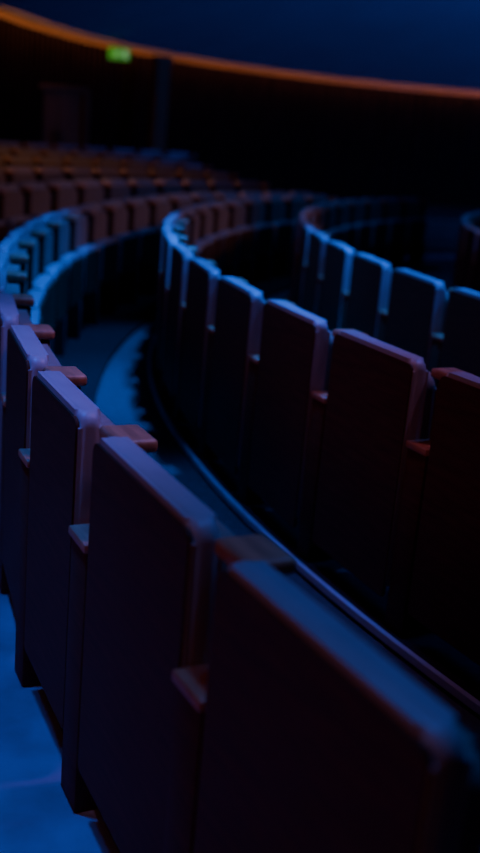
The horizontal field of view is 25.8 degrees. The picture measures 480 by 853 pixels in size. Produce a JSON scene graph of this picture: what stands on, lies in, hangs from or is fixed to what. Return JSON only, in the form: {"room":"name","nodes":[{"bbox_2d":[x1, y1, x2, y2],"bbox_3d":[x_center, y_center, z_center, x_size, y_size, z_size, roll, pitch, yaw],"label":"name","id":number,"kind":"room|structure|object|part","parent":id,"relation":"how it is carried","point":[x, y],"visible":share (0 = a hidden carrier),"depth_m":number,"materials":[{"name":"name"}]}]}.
{"room":"theater auditorium","nodes":[
{"label":"theater auditorium","id":0,"kind":"room"},
{"bbox_2d":[0,254,479,852],"bbox_3d":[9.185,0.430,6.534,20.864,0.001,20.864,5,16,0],"label":"floor","id":1,"kind":"structure","parent":0,"point":[124,394],"depth_m":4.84,"materials":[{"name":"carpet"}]},
{"bbox_2d":[148,55,172,155],"bbox_3d":[-1.706,-6.218,21.743,0.380,2.804,0.380,-2,17,-24],"label":"column","id":2,"kind":"structure","parent":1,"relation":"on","point":[158,106],"depth_m":21.50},
{"bbox_2d":[0,191,479,852],"bbox_3d":[-0.235,-0.873,6.711,1.952,0.837,11.482,6,16,3],"label":"seats","id":3,"kind":"object","parent":1,"relation":"on","point":[202,701],"visible":0.8,"depth_m":1.72,"materials":[{"name":"brown wood"}]},
{"bbox_3d":[-0.840,-0.146,3.916,0.212,0.837,0.551,1,16,-13],"label":"seat","id":4,"kind":"part","parent":3,"relation":"part of","materials":[{"name":"blue wood"}]},
{"bbox_3d":[-0.702,0.006,3.414,0.212,0.837,0.551,1,16,-16],"label":"seat","id":5,"kind":"part","parent":3,"relation":"part of","materials":[{"name":"brown wood"}]},
{"bbox_3d":[-0.949,-0.298,4.426,0.212,0.837,0.551,2,16,-10],"label":"seat","id":6,"kind":"part","parent":3,"relation":"part of","materials":[{"name":"brown wood"}]},
{"bbox_3d":[-1.031,-0.448,4.941,0.212,0.837,0.551,3,16,-7],"label":"seat","id":7,"kind":"part","parent":3,"relation":"part of","materials":[{"name":"brown wood"}]},
{"bbox_3d":[-0.538,0.159,2.919,0.212,0.837,0.551,0,16,-19],"label":"seat","id":8,"kind":"part","parent":3,"relation":"part of","materials":[{"name":"brown wood"}]},
{"bbox_3d":[-1.085,-0.598,5.460,0.212,0.837,0.551,4,16,-4],"label":"seat","id":9,"kind":"part","parent":3,"relation":"part of","materials":[{"name":"brown wood"}]},
{"bbox_3d":[-1.110,-0.746,5.982,0.212,0.837,0.551,5,16,-1],"label":"seat","id":10,"kind":"part","parent":3,"relation":"part of","materials":[{"name":"brown wood"}]},
{"bbox_3d":[-1.107,-0.891,6.505,0.212,0.837,0.551,5,16,2],"label":"seat","id":11,"kind":"part","parent":3,"relation":"part of","materials":[{"name":"brown wood"}]},
{"bbox_3d":[-0.367,0.303,2.454,0.212,0.837,0.509,-2,17,-24],"label":"seat","id":12,"kind":"part","parent":3,"relation":"part of","materials":[{"name":"brown wood"}]},
{"bbox_3d":[-1.076,-1.034,7.027,0.212,0.837,0.551,6,16,4],"label":"seat","id":13,"kind":"part","parent":3,"relation":"part of","materials":[{"name":"red fabric"}]},
{"bbox_3d":[-1.016,-1.174,7.548,0.212,0.837,0.551,7,16,7],"label":"seat","id":14,"kind":"part","parent":3,"relation":"part of","materials":[{"name":"brown wood"}]},
{"bbox_3d":[-0.929,-1.311,8.066,0.212,0.837,0.551,8,16,10],"label":"seat","id":15,"kind":"part","parent":3,"relation":"part of","materials":[{"name":"brown fabric"}]},
{"bbox_3d":[-0.814,-1.444,8.580,0.212,0.837,0.551,9,16,13],"label":"seat","id":16,"kind":"part","parent":3,"relation":"part of","materials":[{"name":"brown wood"}]},
{"bbox_3d":[-0.143,0.461,1.958,0.212,0.837,0.607,-3,17,-25],"label":"seat","id":17,"kind":"part","parent":3,"relation":"part of","materials":[{"name":"brown fabric"}]},
{"bbox_3d":[-0.671,-1.573,9.087,0.212,0.837,0.551,10,16,16],"label":"seat","id":18,"kind":"part","parent":3,"relation":"part of","materials":[{"name":"brown wood"}]},
{"bbox_3d":[-0.501,-1.698,9.587,0.212,0.837,0.551,10,16,19],"label":"seat","id":19,"kind":"part","parent":3,"relation":"part of","materials":[{"name":"brown wood"}]},
{"bbox_3d":[-0.304,-1.818,10.079,0.212,0.837,0.551,11,17,22],"label":"seat","id":20,"kind":"part","parent":3,"relation":"part of","materials":[{"name":"red fabric"}]},
{"bbox_3d":[-0.082,-1.933,10.560,0.212,0.837,0.551,12,17,25],"label":"seat","id":21,"kind":"part","parent":3,"relation":"part of","materials":[{"name":"brown fabric"}]},
{"bbox_3d":[0.166,-2.042,11.031,0.212,0.837,0.551,13,18,28],"label":"seat","id":22,"kind":"part","parent":3,"relation":"part of","materials":[{"name":"brown fabric"}]},
{"bbox_3d":[0.439,-2.146,11.488,0.212,0.837,0.551,14,18,30],"label":"seat","id":23,"kind":"part","parent":3,"relation":"part of","materials":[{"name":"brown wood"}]},
{"bbox_3d":[0.736,-2.244,11.932,0.212,0.837,0.551,15,19,33],"label":"seat","id":24,"kind":"part","parent":3,"relation":"part of","materials":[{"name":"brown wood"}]},
{"bbox_3d":[0.110,0.627,1.440,0.212,0.837,0.599,-3,18,-28],"label":"seat","id":25,"kind":"part","parent":3,"relation":"part of","materials":[{"name":"red fabric"}]},
{"bbox_2d":[148,195,479,716],"bbox_3d":[0.673,-0.646,6.183,2.384,0.837,11.490,3,16,-7],"label":"seats","id":26,"kind":"object","parent":1,"relation":"on","point":[340,448],"visible":0.94,"depth_m":3.41,"materials":[{"name":"brown wood"}]},
{"bbox_3d":[-0.395,-0.788,6.358,0.212,0.837,0.564,4,16,-4],"label":"seat","id":27,"kind":"part","parent":26,"relation":"part of","materials":[{"name":"brown wood"}]},
{"bbox_3d":[-0.341,-0.636,5.828,0.212,0.837,0.564,3,16,-7],"label":"seat","id":28,"kind":"part","parent":26,"relation":"part of","materials":[{"name":"brown wood"}]},
{"bbox_3d":[-0.416,-0.939,6.892,0.212,0.837,0.564,5,16,-1],"label":"seat","id":29,"kind":"part","parent":26,"relation":"part of","materials":[{"name":"red fabric"}]},
{"bbox_3d":[-0.253,-0.481,5.303,0.212,0.837,0.564,2,16,-11],"label":"seat","id":30,"kind":"part","parent":26,"relation":"part of","materials":[{"name":"brown wood"}]},
{"bbox_3d":[-0.403,-1.087,7.426,0.212,0.837,0.564,6,16,3],"label":"seat","id":31,"kind":"part","parent":26,"relation":"part of","materials":[{"name":"brown wood"}]},
{"bbox_3d":[-0.356,-1.231,7.959,0.212,0.837,0.564,7,16,6],"label":"seat","id":32,"kind":"part","parent":26,"relation":"part of","materials":[{"name":"red fabric"}]},
{"bbox_3d":[-0.132,-0.326,4.784,0.212,0.837,0.564,1,16,-14],"label":"seat","id":33,"kind":"part","parent":26,"relation":"part of","materials":[{"name":"brown wood"}]},
{"bbox_3d":[-0.276,-1.372,8.490,0.212,0.837,0.564,8,16,10],"label":"seat","id":34,"kind":"part","parent":26,"relation":"part of","materials":[{"name":"brown wood"}]},
{"bbox_3d":[-0.162,-1.509,9.015,0.212,0.837,0.564,9,16,13],"label":"seat","id":35,"kind":"part","parent":26,"relation":"part of","materials":[{"name":"brown wood"}]},
{"bbox_3d":[0.022,-0.171,4.274,0.212,0.837,0.564,0,16,-17],"label":"seat","id":36,"kind":"part","parent":26,"relation":"part of","materials":[{"name":"brown wood"}]},
{"bbox_3d":[-0.016,-1.641,9.533,0.212,0.837,0.564,10,16,16],"label":"seat","id":37,"kind":"part","parent":26,"relation":"part of","materials":[{"name":"brown fabric"}]},
{"bbox_3d":[0.163,-1.767,10.043,0.212,0.837,0.564,11,17,20],"label":"seat","id":38,"kind":"part","parent":26,"relation":"part of","materials":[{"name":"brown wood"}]},
{"bbox_3d":[0.373,-1.888,10.542,0.212,0.837,0.564,12,17,23],"label":"seat","id":39,"kind":"part","parent":26,"relation":"part of","materials":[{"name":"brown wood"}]},
{"bbox_3d":[0.208,-0.015,3.776,0.212,0.837,0.564,-1,17,-21],"label":"seat","id":40,"kind":"part","parent":26,"relation":"part of","materials":[{"name":"brown wood"}]},
{"bbox_3d":[0.614,-2.002,11.028,0.212,0.837,0.564,13,17,26],"label":"seat","id":41,"kind":"part","parent":26,"relation":"part of","materials":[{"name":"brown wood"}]},
{"bbox_3d":[0.885,-2.110,11.500,0.212,0.837,0.564,14,18,30],"label":"seat","id":42,"kind":"part","parent":26,"relation":"part of","materials":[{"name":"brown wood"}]},
{"bbox_3d":[0.425,0.139,3.289,0.212,0.837,0.564,-2,17,-24],"label":"seat","id":43,"kind":"part","parent":26,"relation":"part of","materials":[{"name":"brown wood"}]},
{"bbox_3d":[0.673,0.292,2.817,0.212,0.837,0.564,-3,18,-27],"label":"seat","id":44,"kind":"part","parent":26,"relation":"part of","materials":[{"name":"brown wood"}]},
{"bbox_2d":[288,197,479,387],"bbox_3d":[1.533,-0.899,7.358,2.378,0.837,11.911,4,16,-3],"label":"seats","id":45,"kind":"object","parent":1,"relation":"on","point":[341,275],"visible":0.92,"depth_m":5.84,"materials":[{"name":"brown wood"}]},
{"bbox_3d":[0.542,-1.303,8.497,0.212,0.837,0.607,6,16,5],"label":"seat","id":46,"kind":"part","parent":45,"relation":"part of","materials":[{"name":"brown wood"}]},
{"bbox_3d":[0.504,-1.145,7.921,0.212,0.837,0.607,5,16,1],"label":"seat","id":47,"kind":"part","parent":45,"relation":"part of","materials":[{"name":"red fabric"}]},
{"bbox_3d":[0.503,-0.985,7.345,0.212,0.837,0.607,4,16,-2],"label":"seat","id":48,"kind":"part","parent":45,"relation":"part of","materials":[{"name":"brown wood"}]},
{"bbox_3d":[0.616,-1.456,9.070,0.212,0.837,0.607,7,16,8],"label":"seat","id":49,"kind":"part","parent":45,"relation":"part of","materials":[{"name":"brown wood"}]},
{"bbox_3d":[0.538,-0.822,6.770,0.212,0.837,0.607,4,16,-5],"label":"seat","id":50,"kind":"part","parent":45,"relation":"part of","materials":[{"name":"brown wood"}]},
{"bbox_3d":[0.725,-1.605,9.639,0.212,0.837,0.607,8,16,12],"label":"seat","id":51,"kind":"part","parent":45,"relation":"part of","materials":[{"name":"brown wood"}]},
{"bbox_3d":[0.871,-1.749,10.201,0.212,0.837,0.607,9,16,15],"label":"seat","id":52,"kind":"part","parent":45,"relation":"part of","materials":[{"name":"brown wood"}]},
{"bbox_3d":[0.610,-0.656,6.200,0.212,0.837,0.607,3,16,-9],"label":"seat","id":53,"kind":"part","parent":45,"relation":"part of","materials":[{"name":"brown wood"}]},
{"bbox_3d":[1.051,-1.888,10.754,0.212,0.837,0.607,10,16,18],"label":"seat","id":54,"kind":"part","parent":45,"relation":"part of","materials":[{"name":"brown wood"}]},
{"bbox_3d":[1.266,-2.021,11.296,0.212,0.837,0.607,11,17,22],"label":"seat","id":55,"kind":"part","parent":45,"relation":"part of","materials":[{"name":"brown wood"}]},
{"bbox_3d":[0.718,-0.490,5.636,0.212,0.837,0.607,2,16,-12],"label":"seat","id":56,"kind":"part","parent":45,"relation":"part of","materials":[{"name":"brown wood"}]},
{"bbox_3d":[1.514,-2.147,11.826,0.212,0.837,0.607,12,17,25],"label":"seat","id":57,"kind":"part","parent":45,"relation":"part of","materials":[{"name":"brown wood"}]},
{"bbox_3d":[1.794,-2.265,12.340,0.212,0.837,0.607,14,18,28],"label":"seat","id":58,"kind":"part","parent":45,"relation":"part of","materials":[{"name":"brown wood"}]},
{"bbox_3d":[0.861,-0.322,5.080,0.212,0.837,0.607,1,16,-15],"label":"seat","id":59,"kind":"part","parent":45,"relation":"part of","materials":[{"name":"brown wood"}]},
{"bbox_3d":[2.107,-2.377,12.838,0.212,0.837,0.607,15,18,32],"label":"seat","id":60,"kind":"part","parent":45,"relation":"part of","materials":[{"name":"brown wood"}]},
{"bbox_3d":[1.039,-0.154,4.534,0.212,0.837,0.607,0,16,-19],"label":"seat","id":61,"kind":"part","parent":45,"relation":"part of","materials":[{"name":"brown wood"}]},
{"bbox_2d":[451,211,479,292],"bbox_3d":[2.721,-0.925,7.825,2.025,0.837,9.772,5,16,0],"label":"seats","id":62,"kind":"object","parent":1,"relation":"on","point":[466,274],"visible":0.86,"depth_m":8.41,"materials":[{"name":"brown wood"}]},
{"bbox_3d":[1.960,-1.314,8.981,0.212,0.837,0.609,7,16,8],"label":"seat","id":63,"kind":"part","parent":62,"relation":"part of","materials":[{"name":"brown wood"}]},
{"bbox_3d":[1.894,-1.159,8.406,0.212,0.837,0.609,6,16,4],"label":"seat","id":64,"kind":"part","parent":62,"relation":"part of","materials":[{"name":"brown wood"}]},
{"bbox_3d":[2.214,-1.608,10.114,0.212,0.837,0.609,9,16,15],"label":"seat","id":65,"kind":"part","parent":62,"relation":"part of","materials":[{"name":"blue wood"}]},
{"bbox_3d":[2.402,-1.746,10.666,0.212,0.837,0.609,11,16,19],"label":"seat","id":66,"kind":"part","parent":62,"relation":"part of","materials":[{"name":"blue wood"}]},
{"bbox_3d":[1.870,-1.001,7.828,0.212,0.837,0.609,5,16,0],"label":"seat","id":67,"kind":"part","parent":62,"relation":"part of","materials":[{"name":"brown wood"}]},
{"bbox_2d":[0,0,479,91],"bbox_3d":[10.572,-4.804,8.738,34.371,3.200,36.780,5,16,0],"label":"ceiling","id":68,"kind":"structure","parent":0,"point":[419,43],"depth_m":22.35,"materials":[{"name":"paint"}]},
{"bbox_2d":[0,7,479,206],"bbox_3d":[10.327,-1.994,9.522,34.811,3.454,37.220,5,16,0],"label":"wall","id":69,"kind":"structure","parent":0,"point":[379,90],"depth_m":26.82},
{"bbox_2d":[40,83,89,150],"bbox_3d":[-3.341,-5.194,19.102,1.100,1.980,0.200,-1,16,-19],"label":"door","id":70,"kind":"structure","parent":69,"relation":"in","point":[71,113],"depth_m":18.99,"materials":[{"name":"metal"}]},
{"bbox_2d":[108,38,129,61],"bbox_3d":[-2.396,-7.487,20.764,0.440,0.425,0.071,3,16,-8],"label":"exit sign","id":71,"kind":"object","parent":69,"relation":"attached to","point":[114,53],"visible":1,"depth_m":20.76,"materials":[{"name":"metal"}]},
{"bbox_2d":[0,10,479,95],"bbox_3d":[10.434,-3.215,9.181,34.691,0.110,37.100,5,16,0],"label":"light","id":72,"kind":"object","parent":69,"relation":"attached to","point":[4,15],"visible":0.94,"depth_m":24.43,"materials":[{"name":"orange"}]},
{"bbox_2d":[287,194,479,254],"bbox_3d":[-1.635,-2.672,13.966,11.587,0.274,27.269,16,19,34],"label":"floor","id":73,"kind":"structure","parent":0,"point":[443,221],"depth_m":18.11,"materials":[{"name":"carpet"}]},
{"bbox_2d":[0,147,189,168],"bbox_3d":[-3.053,-2.275,10.187,1.602,0.837,11.247,10,16,17],"label":"seats","id":74,"kind":"object","parent":73,"relation":"on","point":[33,153],"visible":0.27,"depth_m":13.57,"materials":[{"name":"brown wood"}]},
{"bbox_3d":[-2.818,-2.860,12.360,0.212,0.837,0.551,13,17,27],"label":"seat","id":75,"kind":"part","parent":74,"relation":"part of","materials":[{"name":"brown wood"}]},
{"bbox_3d":[-2.552,-2.966,12.822,0.212,0.837,0.551,14,18,29],"label":"seat","id":76,"kind":"part","parent":74,"relation":"part of","materials":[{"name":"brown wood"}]},
{"bbox_3d":[-2.267,-3.067,13.275,0.212,0.837,0.551,15,18,31],"label":"seat","id":77,"kind":"part","parent":74,"relation":"part of","materials":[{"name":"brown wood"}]},
{"bbox_3d":[-1.965,-3.164,13.717,0.212,0.837,0.551,16,19,34],"label":"seat","id":78,"kind":"part","parent":74,"relation":"part of","materials":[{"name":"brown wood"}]},
{"bbox_3d":[-1.645,-3.256,14.147,0.212,0.837,0.551,16,19,36],"label":"seat","id":79,"kind":"part","parent":74,"relation":"part of","materials":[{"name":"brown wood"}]},
{"bbox_3d":[-1.308,-3.343,14.565,0.212,0.837,0.551,17,20,38],"label":"seat","id":80,"kind":"part","parent":74,"relation":"part of","materials":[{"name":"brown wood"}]},
{"bbox_3d":[-0.954,-3.425,14.970,0.212,0.837,0.551,18,20,40],"label":"seat","id":81,"kind":"part","parent":74,"relation":"part of","materials":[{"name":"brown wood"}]},
{"bbox_2d":[0,141,196,163],"bbox_3d":[-3.567,-2.533,10.787,1.864,0.837,12.787,10,16,19],"label":"seats","id":82,"kind":"object","parent":73,"relation":"on","point":[3,144],"visible":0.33,"depth_m":14.81,"materials":[{"name":"brown wood"}]},
{"bbox_3d":[-2.968,-3.289,13.684,0.212,0.837,0.551,15,18,31],"label":"seat","id":83,"kind":"part","parent":82,"relation":"part of","materials":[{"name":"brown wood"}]},
{"bbox_3d":[-2.666,-3.386,14.127,0.212,0.837,0.551,16,19,33],"label":"seat","id":84,"kind":"part","parent":82,"relation":"part of","materials":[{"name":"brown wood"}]},
{"bbox_3d":[-2.347,-3.479,14.558,0.212,0.837,0.551,16,19,35],"label":"seat","id":85,"kind":"part","parent":82,"relation":"part of","materials":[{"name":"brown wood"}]},
{"bbox_3d":[-2.012,-3.567,14.978,0.212,0.837,0.551,17,20,37],"label":"seat","id":86,"kind":"part","parent":82,"relation":"part of","materials":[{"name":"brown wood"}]},
{"bbox_3d":[-1.662,-3.650,15.386,0.212,0.837,0.551,18,20,39],"label":"seat","id":87,"kind":"part","parent":82,"relation":"part of","materials":[{"name":"blue wood"}]},
{"bbox_3d":[-1.296,-3.728,15.781,0.212,0.837,0.551,19,21,41],"label":"seat","id":88,"kind":"part","parent":82,"relation":"part of","materials":[{"name":"fabric"}]},
{"bbox_3d":[-0.916,-3.801,16.163,0.551,0.837,0.212,-10,21,-42],"label":"seat","id":89,"kind":"part","parent":82,"relation":"part of","materials":[{"name":"blue wood"}]},
{"bbox_2d":[0,156,212,176],"bbox_3d":[-2.394,-2.063,9.803,1.455,0.837,10.200,10,16,16],"label":"seats","id":90,"kind":"object","parent":73,"relation":"on","point":[7,161],"visible":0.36,"depth_m":12.43,"materials":[{"name":"brown wood"}]},
{"bbox_3d":[-2.582,-2.412,10.994,0.212,0.837,0.551,11,17,22],"label":"seat","id":91,"kind":"part","parent":90,"relation":"part of","materials":[{"name":"brown wood"}]},
{"bbox_3d":[-2.358,-2.527,11.476,0.212,0.837,0.551,12,17,24],"label":"seat","id":92,"kind":"part","parent":90,"relation":"part of","materials":[{"name":"brown wood"}]},
{"bbox_3d":[-2.114,-2.638,11.950,0.212,0.837,0.551,13,17,27],"label":"seat","id":93,"kind":"part","parent":90,"relation":"part of","materials":[{"name":"brown wood"}]},
{"bbox_3d":[-1.850,-2.744,12.413,0.212,0.837,0.551,14,18,29],"label":"seat","id":94,"kind":"part","parent":90,"relation":"part of","materials":[{"name":"red fabric"}]},
{"bbox_3d":[-1.567,-2.845,12.866,0.212,0.837,0.551,15,18,31],"label":"seat","id":95,"kind":"part","parent":90,"relation":"part of","materials":[{"name":"red fabric"}]},
{"bbox_3d":[-1.264,-2.942,13.307,0.212,0.837,0.551,16,19,34],"label":"seat","id":96,"kind":"part","parent":90,"relation":"part of","materials":[{"name":"brown fabric"}]},
{"bbox_3d":[-0.942,-3.033,13.736,0.212,0.837,0.551,17,19,36],"label":"seat","id":97,"kind":"part","parent":90,"relation":"part of","materials":[{"name":"brown wood"}]},
{"bbox_3d":[-0.602,-3.120,14.151,0.212,0.837,0.551,18,20,38],"label":"seat","id":98,"kind":"part","parent":90,"relation":"part of","materials":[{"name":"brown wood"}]},
{"bbox_2d":[0,167,238,183],"bbox_3d":[-1.730,-1.851,9.416,1.312,0.837,9.150,9,16,15],"label":"seats","id":99,"kind":"object","parent":73,"relation":"on","point":[8,175],"visible":0.27,"depth_m":11.14,"materials":[{"name":"red fabric"}]},
{"bbox_3d":[-2.237,-1.943,9.588,0.212,0.837,0.551,10,16,17],"label":"seat","id":100,"kind":"part","parent":99,"relation":"part of","materials":[{"name":"brown fabric"}]},
{"bbox_3d":[-2.065,-2.067,10.088,0.212,0.837,0.551,10,16,19],"label":"seat","id":101,"kind":"part","parent":99,"relation":"part of","materials":[{"name":"brown wood"}]},
{"bbox_3d":[-1.869,-2.188,10.581,0.212,0.837,0.551,11,17,21],"label":"seat","id":102,"kind":"part","parent":99,"relation":"part of","materials":[{"name":"red fabric"}]},
{"bbox_3d":[-1.651,-2.304,11.065,0.212,0.837,0.551,12,17,24],"label":"seat","id":103,"kind":"part","parent":99,"relation":"part of","materials":[{"name":"brown wood"}]},
{"bbox_3d":[-1.411,-2.415,11.539,0.212,0.837,0.551,13,17,26],"label":"seat","id":104,"kind":"part","parent":99,"relation":"part of","materials":[{"name":"red fabric"}]},
{"bbox_3d":[-1.149,-2.522,12.004,0.212,0.837,0.551,14,18,29],"label":"seat","id":105,"kind":"part","parent":99,"relation":"part of","materials":[{"name":"brown wood"}]},
{"bbox_3d":[-0.866,-2.623,12.456,0.212,0.837,0.551,15,18,31],"label":"seat","id":106,"kind":"part","parent":99,"relation":"part of","materials":[{"name":"brown wood"}]},
{"bbox_3d":[-0.562,-2.720,12.897,0.212,0.837,0.551,16,19,34],"label":"seat","id":107,"kind":"part","parent":99,"relation":"part of","materials":[{"name":"brown wood"}]},
{"bbox_3d":[-0.239,-2.811,13.324,0.212,0.837,0.551,17,19,36],"label":"seat","id":108,"kind":"part","parent":99,"relation":"part of","materials":[{"name":"brown wood"}]},
{"bbox_2d":[0,179,269,242],"bbox_3d":[-1.061,-1.637,9.027,1.172,0.837,8.097,9,16,14],"label":"seats","id":109,"kind":"object","parent":73,"relation":"on","point":[21,203],"visible":0.32,"depth_m":9.26,"materials":[{"name":"brown wood"}]},
{"bbox_3d":[-1.842,-1.315,7.627,0.212,0.837,0.551,7,16,7],"label":"seat","id":110,"kind":"part","parent":109,"relation":"part of","materials":[{"name":"red fabric"}]},
{"bbox_3d":[-1.756,-1.452,8.146,0.212,0.837,0.551,8,16,10],"label":"seat","id":111,"kind":"part","parent":109,"relation":"part of","materials":[{"name":"brown fabric"}]},
{"bbox_3d":[-1.643,-1.586,8.660,0.212,0.837,0.551,9,16,13],"label":"seat","id":112,"kind":"part","parent":109,"relation":"part of","materials":[{"name":"brown wood"}]},
{"bbox_3d":[-1.506,-1.716,9.169,0.212,0.837,0.551,9,16,15],"label":"seat","id":113,"kind":"part","parent":109,"relation":"part of","materials":[{"name":"red fabric"}]},
{"bbox_3d":[-1.343,-1.842,9.672,0.212,0.837,0.551,10,16,18],"label":"seat","id":114,"kind":"part","parent":109,"relation":"part of","materials":[{"name":"brown wood"}]},
{"bbox_3d":[-1.155,-1.963,10.167,0.212,0.837,0.551,11,17,21],"label":"seat","id":115,"kind":"part","parent":109,"relation":"part of","materials":[{"name":"red fabric"}]},
{"bbox_3d":[-0.943,-2.080,10.653,0.212,0.837,0.551,12,17,23],"label":"seat","id":116,"kind":"part","parent":109,"relation":"part of","materials":[{"name":"brown wood"}]},
{"bbox_3d":[-0.707,-2.193,11.129,0.212,0.837,0.551,13,17,26],"label":"seat","id":117,"kind":"part","parent":109,"relation":"part of","materials":[{"name":"brown fabric"}]},
{"bbox_3d":[-0.447,-2.300,11.594,0.212,0.837,0.551,14,18,29],"label":"seat","id":118,"kind":"part","parent":109,"relation":"part of","materials":[{"name":"red fabric"}]},
{"bbox_3d":[-0.165,-2.401,12.047,0.212,0.837,0.551,15,18,31],"label":"seat","id":119,"kind":"part","parent":109,"relation":"part of","materials":[{"name":"brown wood"}]},
{"bbox_3d":[0.139,-2.497,12.487,0.212,0.837,0.551,16,19,34],"label":"seat","id":120,"kind":"part","parent":109,"relation":"part of","materials":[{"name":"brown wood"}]}
]}

